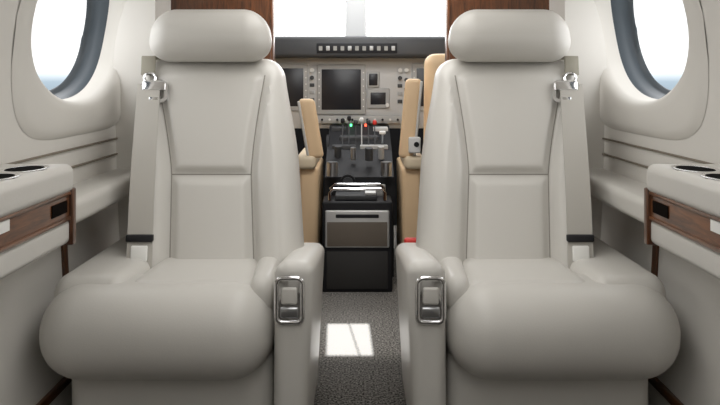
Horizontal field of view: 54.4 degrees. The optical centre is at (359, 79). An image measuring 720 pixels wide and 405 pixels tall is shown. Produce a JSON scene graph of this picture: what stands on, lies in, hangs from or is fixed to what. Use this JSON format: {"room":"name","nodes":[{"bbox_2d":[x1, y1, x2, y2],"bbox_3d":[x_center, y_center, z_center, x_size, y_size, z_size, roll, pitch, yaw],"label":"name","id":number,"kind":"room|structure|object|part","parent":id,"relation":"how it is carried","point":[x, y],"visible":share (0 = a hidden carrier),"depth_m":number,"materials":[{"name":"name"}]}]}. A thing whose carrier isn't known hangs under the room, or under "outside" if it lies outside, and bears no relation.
{"room":"private jet cabin","nodes":[
{"label":"private jet cabin","id":0,"kind":"room"},
{"bbox_2d":[294,128,423,224],"bbox_3d":[0.000,0.150,3.175,1.500,1.400,1.850,0,0,0],"label":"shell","id":1,"kind":"object","parent":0,"point":[394,132],"depth_m":4.10,"materials":[{"name":"black plastic"}]},
{"bbox_2d":[0,0,719,404],"bbox_3d":[0.000,0.156,0.504,1.822,1.456,3.713,0,0,0],"label":"wall","id":2,"kind":"structure","parent":0,"point":[26,293],"depth_m":1.56,"materials":[{"name":"white plastic"}]},
{"bbox_2d":[0,164,75,279],"bbox_3d":[-0.659,0.243,0.031,0.192,0.162,2.724,0,0,0],"label":"console","id":3,"kind":"object","parent":2,"relation":"attached to","point":[38,201],"visible":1,"depth_m":1.23,"materials":[{"name":"grey leather"}]},
{"bbox_2d":[11,0,125,139],"bbox_3d":[-0.716,-0.139,1.864,0.290,0.570,0.747,0,0,0],"label":"window","id":4,"kind":"structure","parent":2,"relation":"in","point":[88,100],"depth_m":1.92,"materials":[{"name":"white plastic"}]},
{"bbox_2d":[31,0,86,89],"bbox_3d":[-0.820,-0.139,1.864,0.081,0.360,0.561,0,0,0],"label":"window","id":5,"kind":"structure","parent":4,"relation":"attached to","point":[58,25],"depth_m":1.95,"materials":[{"name":"glass"}]},
{"bbox_2d":[6,138,130,404],"bbox_3d":[-0.691,0.458,0.499,0.120,0.564,3.598,0,0,0],"label":"trim","id":6,"kind":"structure","parent":2,"relation":"attached to","point":[95,194],"depth_m":1.73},
{"bbox_2d":[594,0,708,139],"bbox_3d":[0.716,-0.139,1.864,0.290,0.570,0.747,0,0,0],"label":"window","id":7,"kind":"structure","parent":2,"relation":"in","point":[631,100],"depth_m":1.92,"materials":[{"name":"white plastic"}]},
{"bbox_2d":[633,0,688,89],"bbox_3d":[0.820,-0.139,1.864,0.081,0.360,0.561,0,0,0],"label":"window","id":8,"kind":"structure","parent":7,"relation":"attached to","point":[662,27],"depth_m":1.95,"materials":[{"name":"glass"}]},
{"bbox_2d":[589,138,713,404],"bbox_3d":[0.691,0.458,0.499,0.120,0.564,3.598,0,0,0],"label":"trim","id":9,"kind":"structure","parent":2,"relation":"attached to","point":[624,194],"depth_m":1.73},
{"bbox_2d":[644,164,719,279],"bbox_3d":[0.659,0.243,0.031,0.192,0.162,2.724,0,0,0],"label":"console","id":10,"kind":"object","parent":2,"relation":"attached to","point":[682,201],"visible":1,"depth_m":1.23,"materials":[{"name":"grey leather"}]},
{"bbox_2d":[314,225,405,404],"bbox_3d":[0.000,0.850,1.550,1.500,0.001,5.700,0,0,0],"label":"floor","id":11,"kind":"structure","parent":0,"point":[360,363],"depth_m":2.21,"materials":[{"name":"grey carpet"}]},
{"bbox_2d":[39,9,323,404],"bbox_3d":[-0.394,0.326,1.770,0.592,1.048,0.679,0,0,0],"label":"seat","id":12,"kind":"object","parent":11,"relation":"on","point":[211,294],"visible":1,"depth_m":1.71,"materials":[{"name":"grey leather"}]},
{"bbox_2d":[297,99,322,244],"bbox_3d":[-0.376,0.344,3.188,0.447,1.012,0.585,0,0,0],"label":"seat","id":13,"kind":"object","parent":11,"relation":"on","point":[310,157],"visible":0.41,"depth_m":2.94,"materials":[{"name":"beige leather"}]},
{"bbox_2d":[322,183,391,291],"bbox_3d":[-0.011,0.642,2.876,0.282,0.416,0.178,0,0,0],"label":"base cabinet","id":14,"kind":"object","parent":11,"relation":"on","point":[356,222],"visible":1,"depth_m":2.79,"materials":[{"name":"black plastic"}]},
{"bbox_2d":[275,36,444,276],"bbox_3d":[0.000,0.315,3.394,1.130,1.070,0.852,0,0,0],"label":"console","id":15,"kind":"object","parent":11,"relation":"on","point":[356,84],"visible":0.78,"depth_m":3.50,"materials":[{"name":"grey"}]},
{"bbox_2d":[397,54,444,245],"bbox_3d":[0.381,0.292,3.176,0.438,1.116,0.608,0,0,0],"label":"seat","id":16,"kind":"object","parent":11,"relation":"on","point":[409,159],"visible":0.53,"depth_m":2.94,"materials":[{"name":"beige leather"}]},
{"bbox_2d":[396,9,680,404],"bbox_3d":[0.394,0.326,1.770,0.592,1.048,0.679,0,0,0],"label":"seat","id":17,"kind":"object","parent":11,"relation":"on","point":[508,294],"visible":1,"depth_m":1.71,"materials":[{"name":"grey leather"}]},
{"bbox_2d":[113,0,606,238],"bbox_3d":[0.000,0.177,2.238,1.510,1.414,0.212,0,0,0],"label":"wall","id":18,"kind":"structure","parent":0,"point":[137,19],"depth_m":2.13,"materials":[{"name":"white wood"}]},
{"label":"outside","id":19,"kind":"structure","parent":0,"visible":0},
{"bbox_2d":[275,0,444,35],"bbox_3d":[0.000,-0.700,3.675,3.200,1.300,1.350,0,0,0],"label":"sky","id":20,"kind":"structure","parent":19,"point":[292,17],"depth_m":4.35,"materials":[{"name":"white"}]},
{"bbox_3d":[0.000,-0.487,3.740,1.100,0.525,0.380,0,0,0],"label":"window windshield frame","id":21,"kind":"part","parent":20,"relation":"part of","materials":[{"name":"white"}]}
]}

